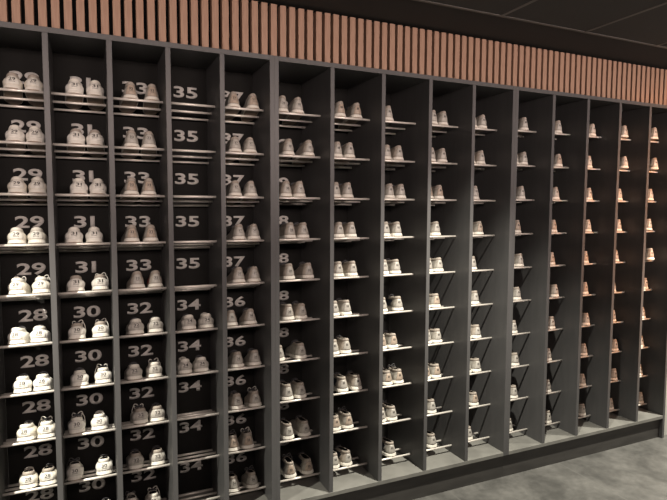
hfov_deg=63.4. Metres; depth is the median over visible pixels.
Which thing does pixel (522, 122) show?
shoe
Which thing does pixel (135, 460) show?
shoe
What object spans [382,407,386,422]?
shoe
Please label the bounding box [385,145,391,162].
shoe
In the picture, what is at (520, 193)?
shoe
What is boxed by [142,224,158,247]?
shoe
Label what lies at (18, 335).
shoe
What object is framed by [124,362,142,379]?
shoe
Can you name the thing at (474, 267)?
shoe
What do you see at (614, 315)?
shoe
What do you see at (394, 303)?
shoe
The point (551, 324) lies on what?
shoe
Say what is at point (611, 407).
shoe
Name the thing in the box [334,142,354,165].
shoe
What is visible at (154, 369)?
shoe
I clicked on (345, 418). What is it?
shoe
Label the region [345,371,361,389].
shoe
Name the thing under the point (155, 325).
shoe
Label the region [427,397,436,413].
shoe
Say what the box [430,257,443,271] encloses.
shoe
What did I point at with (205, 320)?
shoe
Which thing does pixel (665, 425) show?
wall
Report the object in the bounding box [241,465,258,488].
shoe
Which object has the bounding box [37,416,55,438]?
shoe
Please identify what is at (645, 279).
shoe
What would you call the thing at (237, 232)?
shoe
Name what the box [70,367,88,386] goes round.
shoe
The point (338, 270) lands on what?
shoe
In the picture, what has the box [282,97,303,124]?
shoe
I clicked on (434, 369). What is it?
shoe
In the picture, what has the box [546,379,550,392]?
shoe
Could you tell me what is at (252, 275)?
shoe
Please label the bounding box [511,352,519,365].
shoe
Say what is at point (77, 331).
shoe
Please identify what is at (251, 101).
shoe
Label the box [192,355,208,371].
shoe
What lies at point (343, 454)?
shoe
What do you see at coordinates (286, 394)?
shoe
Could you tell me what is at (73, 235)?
shoe
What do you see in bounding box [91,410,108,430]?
shoe
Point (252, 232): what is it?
shoe
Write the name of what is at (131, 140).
shoe
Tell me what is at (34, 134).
shoe
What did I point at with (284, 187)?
shoe
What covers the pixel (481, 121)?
shoe
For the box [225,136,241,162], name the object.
shoe
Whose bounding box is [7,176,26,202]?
shoe
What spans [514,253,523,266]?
shoe
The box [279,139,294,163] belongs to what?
shoe
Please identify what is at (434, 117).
shoe
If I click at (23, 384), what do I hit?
shoe
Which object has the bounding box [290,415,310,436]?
shoe
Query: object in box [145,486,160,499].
shoe
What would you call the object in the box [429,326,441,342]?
shoe
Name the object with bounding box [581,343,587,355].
shoe
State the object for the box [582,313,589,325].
shoe
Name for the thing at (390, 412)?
shoe
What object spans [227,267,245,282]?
shoe
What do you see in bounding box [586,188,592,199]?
shoe
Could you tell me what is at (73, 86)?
shoe
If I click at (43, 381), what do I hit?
shoe
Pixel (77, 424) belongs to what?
shoe
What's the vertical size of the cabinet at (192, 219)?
2.442 m
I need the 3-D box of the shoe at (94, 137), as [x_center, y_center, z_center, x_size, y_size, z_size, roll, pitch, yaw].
[-1.103,-0.494,2.510,0.076,0.112,0.180,-1,4,-19]
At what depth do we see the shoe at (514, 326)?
3.56 m
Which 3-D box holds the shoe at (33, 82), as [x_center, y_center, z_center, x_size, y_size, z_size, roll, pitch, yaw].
[-1.321,-0.706,2.396,0.076,0.112,0.180,-1,4,-21]
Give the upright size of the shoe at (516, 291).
0.117 m
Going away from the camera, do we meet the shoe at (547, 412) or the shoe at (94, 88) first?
the shoe at (94, 88)
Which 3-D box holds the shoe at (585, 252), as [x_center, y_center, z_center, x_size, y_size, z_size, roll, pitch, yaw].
[1.731,0.057,3.898,0.078,0.117,0.250,-2,5,-23]
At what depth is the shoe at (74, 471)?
2.50 m
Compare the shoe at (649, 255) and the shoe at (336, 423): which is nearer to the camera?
the shoe at (336, 423)
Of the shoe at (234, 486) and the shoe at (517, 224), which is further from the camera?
the shoe at (517, 224)
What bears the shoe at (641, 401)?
on the cabinet at (532, 443)
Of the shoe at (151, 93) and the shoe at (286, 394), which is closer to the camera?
the shoe at (151, 93)
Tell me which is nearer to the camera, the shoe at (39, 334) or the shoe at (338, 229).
the shoe at (39, 334)
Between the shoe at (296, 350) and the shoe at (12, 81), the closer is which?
the shoe at (12, 81)
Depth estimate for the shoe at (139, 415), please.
2.61 m
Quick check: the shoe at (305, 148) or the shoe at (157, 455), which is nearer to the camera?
the shoe at (157, 455)
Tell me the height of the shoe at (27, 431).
0.112 m
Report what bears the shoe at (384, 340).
on the cabinet at (416, 470)
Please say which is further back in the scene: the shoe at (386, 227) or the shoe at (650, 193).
the shoe at (650, 193)
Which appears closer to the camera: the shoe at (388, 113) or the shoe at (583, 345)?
the shoe at (388, 113)
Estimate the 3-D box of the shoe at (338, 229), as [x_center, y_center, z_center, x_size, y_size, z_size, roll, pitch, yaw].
[-0.015,-0.105,3.095,0.078,0.117,0.250,-2,5,-26]
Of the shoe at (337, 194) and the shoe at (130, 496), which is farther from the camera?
the shoe at (337, 194)
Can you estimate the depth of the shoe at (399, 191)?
3.14 m
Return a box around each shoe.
[2,72,22,104]
[5,125,25,153]
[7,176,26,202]
[7,227,26,250]
[8,276,31,294]
[8,326,30,344]
[13,373,31,393]
[16,420,37,441]
[19,467,37,489]
[24,74,43,106]
[26,126,45,154]
[27,227,48,246]
[28,177,46,202]
[30,324,50,342]
[32,275,50,293]
[33,371,53,391]
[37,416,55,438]
[39,463,56,485]
[65,78,83,108]
[65,227,82,245]
[66,275,84,291]
[66,457,83,480]
[67,128,84,156]
[68,320,85,339]
[68,411,85,433]
[70,178,87,202]
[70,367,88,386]
[85,227,103,248]
[86,80,104,110]
[86,129,104,156]
[89,178,107,202]
[91,272,108,290]
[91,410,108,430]
[92,318,109,337]
[95,364,111,383]
[96,454,112,475]
[119,82,137,112]
[120,177,138,203]
[121,130,138,158]
[121,225,139,247]
[123,491,138,499]
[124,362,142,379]
[126,271,144,288]
[126,317,143,334]
[126,449,143,469]
[130,403,147,424]
[140,178,156,203]
[141,131,156,159]
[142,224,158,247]
[143,84,159,114]
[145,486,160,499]
[146,358,161,377]
[147,270,163,287]
[147,316,162,332]
[149,403,164,421]
[149,445,164,465]
[176,357,191,373]
[177,314,195,330]
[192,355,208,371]
[197,312,213,328]
[225,91,240,120]
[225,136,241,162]
[226,180,241,203]
[226,224,245,245]
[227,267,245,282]
[227,309,237,326]
[228,350,244,367]
[228,390,243,409]
[228,429,239,451]
[229,471,240,492]
[237,427,254,448]
[239,137,256,162]
[239,308,256,324]
[240,181,257,204]
[241,93,259,121]
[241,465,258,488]
[243,224,260,242]
[244,266,260,282]
[244,348,261,365]
[244,386,261,406]
[279,95,288,118]
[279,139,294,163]
[279,180,292,199]
[279,222,295,238]
[279,262,294,279]
[280,302,294,319]
[280,345,284,361]
[280,380,293,400]
[280,418,293,439]
[280,453,296,477]
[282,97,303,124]
[283,181,305,202]
[285,340,306,358]
[289,378,306,398]
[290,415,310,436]
[292,140,314,164]
[292,301,307,318]
[292,452,313,474]
[293,222,308,237]
[294,262,313,278]
[333,372,347,391]
[333,413,340,430]
[333,445,351,465]
[333,451,339,468]
[334,101,345,122]
[334,141,342,161]
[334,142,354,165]
[334,182,340,197]
[334,182,353,203]
[334,222,344,237]
[334,261,343,276]
[334,301,339,315]
[334,339,339,354]
[335,335,350,353]
[335,406,353,428]
[336,298,351,315]
[338,102,361,128]
[341,260,357,276]
[342,222,356,236]
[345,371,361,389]
[382,400,397,420]
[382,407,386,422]
[382,436,395,456]
[383,297,387,311]
[383,330,397,347]
[383,334,386,348]
[383,367,392,385]
[384,184,405,203]
[384,222,390,236]
[384,260,388,274]
[385,105,393,125]
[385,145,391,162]
[385,145,403,167]
[385,183,394,200]
[385,258,400,273]
[385,294,403,310]
[386,363,403,383]
[388,222,401,236]
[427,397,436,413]
[427,430,436,447]
[428,360,440,377]
[429,293,440,307]
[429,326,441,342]
[430,221,440,235]
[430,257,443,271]
[431,147,435,161]
[431,148,446,168]
[431,185,443,201]
[432,110,437,127]
[432,111,447,133]
[468,425,472,439]
[469,390,478,405]
[470,357,480,371]
[471,291,478,304]
[471,324,480,337]
[472,256,476,269]
[473,221,483,234]
[474,150,485,167]
[474,186,478,199]
[475,115,486,132]
[510,384,517,398]
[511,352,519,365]
[512,320,517,333]
[513,287,520,299]
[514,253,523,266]
[515,220,520,232]
[516,186,525,198]
[517,152,527,168]
[518,117,528,134]
[545,410,551,423]
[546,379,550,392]
[547,348,551,360]
[548,316,554,328]
[549,284,558,296]
[550,252,554,264]
[551,220,556,232]
[552,187,559,199]
[553,154,562,169]
[555,120,561,135]
[578,402,585,415]
[579,373,585,385]
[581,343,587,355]
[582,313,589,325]
[583,282,588,294]
[584,251,588,262]
[585,219,591,231]
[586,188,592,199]
[588,156,592,167]
[589,124,595,138]
[609,398,613,409]
[611,368,617,380]
[612,339,617,350]
[613,310,615,321]
[617,219,621,230]
[618,189,622,200]
[619,156,628,169]
[621,125,628,138]
[638,392,643,403]
[644,278,648,288]
[645,248,653,259]
[646,219,652,230]
[648,189,653,200]
[649,158,658,170]
[651,127,657,140]
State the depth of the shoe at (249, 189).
2.75 m
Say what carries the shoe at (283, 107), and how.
on the cabinet at (416, 470)
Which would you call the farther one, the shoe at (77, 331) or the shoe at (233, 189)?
the shoe at (233, 189)
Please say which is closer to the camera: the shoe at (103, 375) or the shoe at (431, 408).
the shoe at (103, 375)
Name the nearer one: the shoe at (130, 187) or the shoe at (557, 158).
the shoe at (130, 187)
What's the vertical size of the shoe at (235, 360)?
0.122 m
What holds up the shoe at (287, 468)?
on the cabinet at (416, 470)
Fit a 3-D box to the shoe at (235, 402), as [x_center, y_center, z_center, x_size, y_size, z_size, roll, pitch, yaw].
[-0.533,0.799,2.869,0.076,0.122,0.186,-2,5,-28]
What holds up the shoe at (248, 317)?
on the cabinet at (192, 219)
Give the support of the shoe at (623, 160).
on the cabinet at (532, 443)
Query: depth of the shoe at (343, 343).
3.06 m
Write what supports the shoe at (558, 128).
on the cabinet at (532, 443)
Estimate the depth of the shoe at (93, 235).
2.46 m
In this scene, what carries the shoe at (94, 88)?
on the cabinet at (192, 219)
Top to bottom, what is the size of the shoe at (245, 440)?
0.122 m
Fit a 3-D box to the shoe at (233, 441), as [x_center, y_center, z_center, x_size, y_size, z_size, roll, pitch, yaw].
[-0.551,1.018,2.877,0.078,0.122,0.186,-2,5,-29]
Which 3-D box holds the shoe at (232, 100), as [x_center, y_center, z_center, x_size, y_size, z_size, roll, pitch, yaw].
[-0.528,-0.733,2.756,0.076,0.122,0.186,-2,5,-27]
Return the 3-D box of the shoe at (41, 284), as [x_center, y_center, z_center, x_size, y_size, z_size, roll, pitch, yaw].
[-1.322,0.169,2.461,0.076,0.112,0.180,-1,4,-20]
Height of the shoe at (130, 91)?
0.122 m
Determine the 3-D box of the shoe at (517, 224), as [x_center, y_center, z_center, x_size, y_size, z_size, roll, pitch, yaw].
[1.164,-0.146,3.626,0.078,0.117,0.250,-1,4,-20]
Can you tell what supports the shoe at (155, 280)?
on the cabinet at (192, 219)
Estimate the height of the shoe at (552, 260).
0.117 m
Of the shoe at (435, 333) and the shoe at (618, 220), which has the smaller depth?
the shoe at (435, 333)
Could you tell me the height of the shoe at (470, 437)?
0.122 m
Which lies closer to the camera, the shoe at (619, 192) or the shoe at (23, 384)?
the shoe at (23, 384)
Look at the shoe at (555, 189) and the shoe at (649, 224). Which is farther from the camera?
the shoe at (649, 224)
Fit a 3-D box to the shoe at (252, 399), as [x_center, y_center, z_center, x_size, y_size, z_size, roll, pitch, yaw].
[-0.436,0.796,2.913,0.075,0.122,0.186,-1,4,-20]
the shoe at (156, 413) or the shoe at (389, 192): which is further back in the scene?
the shoe at (389, 192)
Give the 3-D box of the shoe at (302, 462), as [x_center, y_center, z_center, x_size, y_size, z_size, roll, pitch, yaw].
[-0.181,1.214,3.119,0.078,0.117,0.250,-2,5,-23]
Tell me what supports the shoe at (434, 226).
on the cabinet at (416, 470)
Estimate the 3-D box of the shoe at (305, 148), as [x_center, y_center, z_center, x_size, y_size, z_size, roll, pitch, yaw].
[-0.168,-0.538,2.993,0.078,0.117,0.250,-1,5,-21]
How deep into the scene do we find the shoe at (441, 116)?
3.23 m
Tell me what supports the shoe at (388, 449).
on the cabinet at (416, 470)
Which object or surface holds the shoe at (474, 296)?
on the cabinet at (416, 470)
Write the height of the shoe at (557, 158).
0.117 m
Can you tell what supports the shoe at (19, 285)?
on the cabinet at (192, 219)
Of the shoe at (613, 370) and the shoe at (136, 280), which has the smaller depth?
the shoe at (136, 280)
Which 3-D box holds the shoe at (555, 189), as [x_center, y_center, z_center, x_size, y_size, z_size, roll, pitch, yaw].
[1.462,-0.375,3.744,0.078,0.117,0.250,-1,5,-22]
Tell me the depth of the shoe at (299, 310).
2.93 m
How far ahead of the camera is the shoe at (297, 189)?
2.88 m
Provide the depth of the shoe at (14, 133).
2.32 m
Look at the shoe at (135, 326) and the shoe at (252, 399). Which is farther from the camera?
the shoe at (252, 399)
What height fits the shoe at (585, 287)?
0.117 m
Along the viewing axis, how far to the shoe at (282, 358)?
2.90 m
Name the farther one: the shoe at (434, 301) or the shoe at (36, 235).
the shoe at (434, 301)
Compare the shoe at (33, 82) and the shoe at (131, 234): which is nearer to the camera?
the shoe at (33, 82)
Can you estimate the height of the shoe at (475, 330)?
0.117 m
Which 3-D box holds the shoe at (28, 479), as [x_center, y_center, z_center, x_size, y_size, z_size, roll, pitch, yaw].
[-1.404,1.047,2.490,0.076,0.112,0.180,-2,5,-30]
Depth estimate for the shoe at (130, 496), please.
2.69 m
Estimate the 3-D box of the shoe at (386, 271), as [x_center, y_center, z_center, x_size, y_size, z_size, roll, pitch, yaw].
[0.247,0.106,3.229,0.078,0.117,0.250,-2,5,-26]
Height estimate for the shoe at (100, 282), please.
0.112 m
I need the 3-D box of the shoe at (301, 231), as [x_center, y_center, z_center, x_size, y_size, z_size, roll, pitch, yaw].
[-0.199,-0.099,3.012,0.078,0.117,0.250,-2,5,-22]
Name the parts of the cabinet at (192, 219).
panel, rod, rod, rod, rod, rod, rod, rod, rod, rod, rod, rod, rod, rod, rod, rod, rod, rod, rod, rod, rod, rod, rod, rod, rod, rod, rod, rod, rod, rod, rod, rod, rod, rod, rod, rod, rod, rod, rod, rod, rod, rod, rod, rod, rod, rod, panel, rod, rod, rod, rod, rod, rod, rod, rod, rod, rod, rod, rod, rod, rod, rod, rod, rod, rod, rod, rod, rod, rod, rod, rod, rod, rod, rod, rod, rod, rod, rod, rod, rod, rod, rod, rod, rod, rod, rod, rod, rod, rod, rod, rod, rod, rod, rod, panel, rod, rod, rod, rod, rod, rod, rod, rod, rod, rod, rod, rod, rod, rod, rod, rod, rod, rod, rod, rod, panel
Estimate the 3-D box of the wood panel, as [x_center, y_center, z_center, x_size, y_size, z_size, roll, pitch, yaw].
[0.353,-1.094,2.938,4.678,0.256,0.054,-2,5,-24]
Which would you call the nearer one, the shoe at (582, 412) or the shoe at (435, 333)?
the shoe at (435, 333)
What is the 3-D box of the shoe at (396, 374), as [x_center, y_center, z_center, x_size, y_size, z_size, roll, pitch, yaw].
[0.355,0.758,3.327,0.078,0.122,0.250,-1,4,-20]
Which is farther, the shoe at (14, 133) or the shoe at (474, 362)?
the shoe at (474, 362)
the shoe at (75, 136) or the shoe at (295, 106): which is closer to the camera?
the shoe at (75, 136)
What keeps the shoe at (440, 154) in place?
on the cabinet at (416, 470)
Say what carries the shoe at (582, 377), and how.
on the cabinet at (532, 443)
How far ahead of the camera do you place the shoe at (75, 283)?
2.45 m
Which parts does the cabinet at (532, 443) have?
panel, rod, rod, rod, rod, rod, rod, rod, rod, rod, rod, rod, panel, panel, panel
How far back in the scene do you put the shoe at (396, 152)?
3.12 m
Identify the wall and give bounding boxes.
[664,385,666,434]
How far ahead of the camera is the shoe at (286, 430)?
2.95 m
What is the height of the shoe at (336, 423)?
0.122 m
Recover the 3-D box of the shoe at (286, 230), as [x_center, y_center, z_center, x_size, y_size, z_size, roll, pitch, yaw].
[-0.279,-0.097,2.976,0.078,0.117,0.250,-2,5,-27]
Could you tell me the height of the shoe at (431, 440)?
0.117 m
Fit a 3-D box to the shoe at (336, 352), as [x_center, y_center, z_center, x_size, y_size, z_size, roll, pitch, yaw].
[-0.045,0.553,3.131,0.078,0.117,0.250,-2,5,-27]
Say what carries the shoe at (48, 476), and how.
on the cabinet at (192, 219)
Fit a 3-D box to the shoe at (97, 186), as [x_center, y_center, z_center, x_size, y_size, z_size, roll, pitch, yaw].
[-1.098,-0.275,2.529,0.076,0.112,0.180,-1,4,-20]
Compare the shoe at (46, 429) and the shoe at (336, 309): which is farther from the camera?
the shoe at (336, 309)
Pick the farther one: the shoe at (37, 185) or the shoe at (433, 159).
the shoe at (433, 159)
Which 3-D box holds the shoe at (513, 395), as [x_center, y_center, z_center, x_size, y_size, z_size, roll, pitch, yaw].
[1.170,0.951,3.711,0.078,0.122,0.250,-1,5,-21]
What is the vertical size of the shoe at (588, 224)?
0.117 m
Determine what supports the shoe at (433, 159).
on the cabinet at (416, 470)
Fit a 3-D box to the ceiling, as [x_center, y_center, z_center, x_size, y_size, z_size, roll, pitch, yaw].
[1.676,-1.112,1.301,10.500,0.033,5.200,-2,5,-24]
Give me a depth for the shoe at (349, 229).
3.02 m
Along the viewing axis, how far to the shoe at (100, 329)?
2.50 m
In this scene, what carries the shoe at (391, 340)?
on the cabinet at (416, 470)
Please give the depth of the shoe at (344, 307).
3.04 m
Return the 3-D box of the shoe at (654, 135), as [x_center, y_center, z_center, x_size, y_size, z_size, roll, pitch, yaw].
[2.317,-0.842,4.043,0.078,0.117,0.250,-1,4,-14]
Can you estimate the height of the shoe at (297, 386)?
0.117 m
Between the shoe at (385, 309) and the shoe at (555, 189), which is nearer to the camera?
the shoe at (385, 309)
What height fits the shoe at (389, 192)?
0.117 m
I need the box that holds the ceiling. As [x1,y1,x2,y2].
[250,0,666,69]
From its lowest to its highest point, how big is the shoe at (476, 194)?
0.117 m
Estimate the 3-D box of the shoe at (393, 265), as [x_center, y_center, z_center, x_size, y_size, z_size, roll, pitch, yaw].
[0.329,0.104,3.267,0.078,0.117,0.250,-2,5,-23]
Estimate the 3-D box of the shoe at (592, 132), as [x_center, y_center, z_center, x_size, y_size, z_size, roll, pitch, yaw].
[1.759,-0.823,3.844,0.078,0.117,0.250,-1,4,-21]
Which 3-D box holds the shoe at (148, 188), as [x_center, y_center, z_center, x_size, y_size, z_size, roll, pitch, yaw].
[-0.897,-0.285,2.623,0.076,0.122,0.186,-1,4,-21]
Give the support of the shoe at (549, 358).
on the cabinet at (532, 443)
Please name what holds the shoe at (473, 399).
on the cabinet at (416, 470)
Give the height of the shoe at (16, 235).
0.112 m
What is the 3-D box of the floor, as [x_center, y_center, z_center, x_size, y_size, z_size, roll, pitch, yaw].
[1.954,1.667,0.866,10.500,0.050,6.600,-2,5,-24]
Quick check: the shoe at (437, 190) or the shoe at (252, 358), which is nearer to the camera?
the shoe at (252, 358)
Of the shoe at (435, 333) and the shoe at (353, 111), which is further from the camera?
the shoe at (435, 333)
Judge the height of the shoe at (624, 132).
0.117 m
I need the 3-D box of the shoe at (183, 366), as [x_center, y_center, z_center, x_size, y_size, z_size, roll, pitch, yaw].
[-0.767,0.591,2.744,0.076,0.112,0.180,-2,5,-29]
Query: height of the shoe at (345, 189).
0.117 m
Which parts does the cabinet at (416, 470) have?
panel, rod, rod, rod, rod, rod, rod, rod, rod, rod, rod, rod, rod, rod, rod, rod, rod, rod, rod, panel, rod, rod, rod, rod, rod, rod, rod, rod, rod, rod, rod, rod, rod, rod, rod, rod, rod, panel, rod, rod, rod, panel, rod, rod, rod, rod, rod, rod, rod, rod, rod, rod, rod, rod, rod, rod, rod, rod, rod, rod, rod, rod, rod, rod, rod, rod, rod, rod, rod, rod, rod, rod, rod, panel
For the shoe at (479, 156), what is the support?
on the cabinet at (416, 470)
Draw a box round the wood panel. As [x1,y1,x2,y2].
[0,0,666,104]
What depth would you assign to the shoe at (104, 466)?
2.55 m
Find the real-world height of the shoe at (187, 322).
0.112 m
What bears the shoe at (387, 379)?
on the cabinet at (416, 470)
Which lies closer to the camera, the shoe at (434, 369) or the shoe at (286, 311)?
the shoe at (286, 311)
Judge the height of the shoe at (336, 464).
0.117 m
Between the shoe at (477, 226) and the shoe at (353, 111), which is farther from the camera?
the shoe at (477, 226)
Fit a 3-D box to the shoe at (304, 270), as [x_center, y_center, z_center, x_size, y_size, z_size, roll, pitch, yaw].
[-0.171,0.119,3.041,0.078,0.117,0.250,-1,4,-21]
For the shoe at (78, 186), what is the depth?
2.43 m
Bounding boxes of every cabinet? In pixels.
[0,21,275,499]
[252,56,515,499]
[503,86,666,476]
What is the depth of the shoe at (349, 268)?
3.05 m
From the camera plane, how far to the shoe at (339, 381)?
3.07 m
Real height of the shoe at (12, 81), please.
0.112 m
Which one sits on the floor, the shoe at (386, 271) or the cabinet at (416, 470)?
the cabinet at (416, 470)
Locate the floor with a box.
[413,435,666,499]
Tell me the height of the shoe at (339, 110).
0.117 m
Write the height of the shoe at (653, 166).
0.117 m
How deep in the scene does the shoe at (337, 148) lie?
2.95 m
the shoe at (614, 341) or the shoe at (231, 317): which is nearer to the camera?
the shoe at (231, 317)
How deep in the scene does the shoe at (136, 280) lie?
2.56 m
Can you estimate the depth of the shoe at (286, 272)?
2.89 m
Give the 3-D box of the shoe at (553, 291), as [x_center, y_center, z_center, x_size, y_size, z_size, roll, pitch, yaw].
[1.474,0.284,3.781,0.078,0.117,0.250,-1,4,-21]
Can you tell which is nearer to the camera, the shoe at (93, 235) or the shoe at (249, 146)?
the shoe at (93, 235)
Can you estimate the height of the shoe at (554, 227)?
0.117 m
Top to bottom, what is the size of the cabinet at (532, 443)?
2.442 m
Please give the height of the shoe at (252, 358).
0.122 m
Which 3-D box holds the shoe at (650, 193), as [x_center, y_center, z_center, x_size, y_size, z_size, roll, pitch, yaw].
[2.304,-0.401,4.094,0.078,0.117,0.250,-2,5,-22]
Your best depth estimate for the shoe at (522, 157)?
3.50 m
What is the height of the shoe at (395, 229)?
0.117 m
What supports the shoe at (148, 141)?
on the cabinet at (192, 219)
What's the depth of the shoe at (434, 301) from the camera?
3.29 m
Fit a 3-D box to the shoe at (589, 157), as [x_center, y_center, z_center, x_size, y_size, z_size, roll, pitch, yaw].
[1.735,-0.603,3.850,0.078,0.117,0.250,-1,5,-22]
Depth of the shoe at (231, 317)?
2.75 m

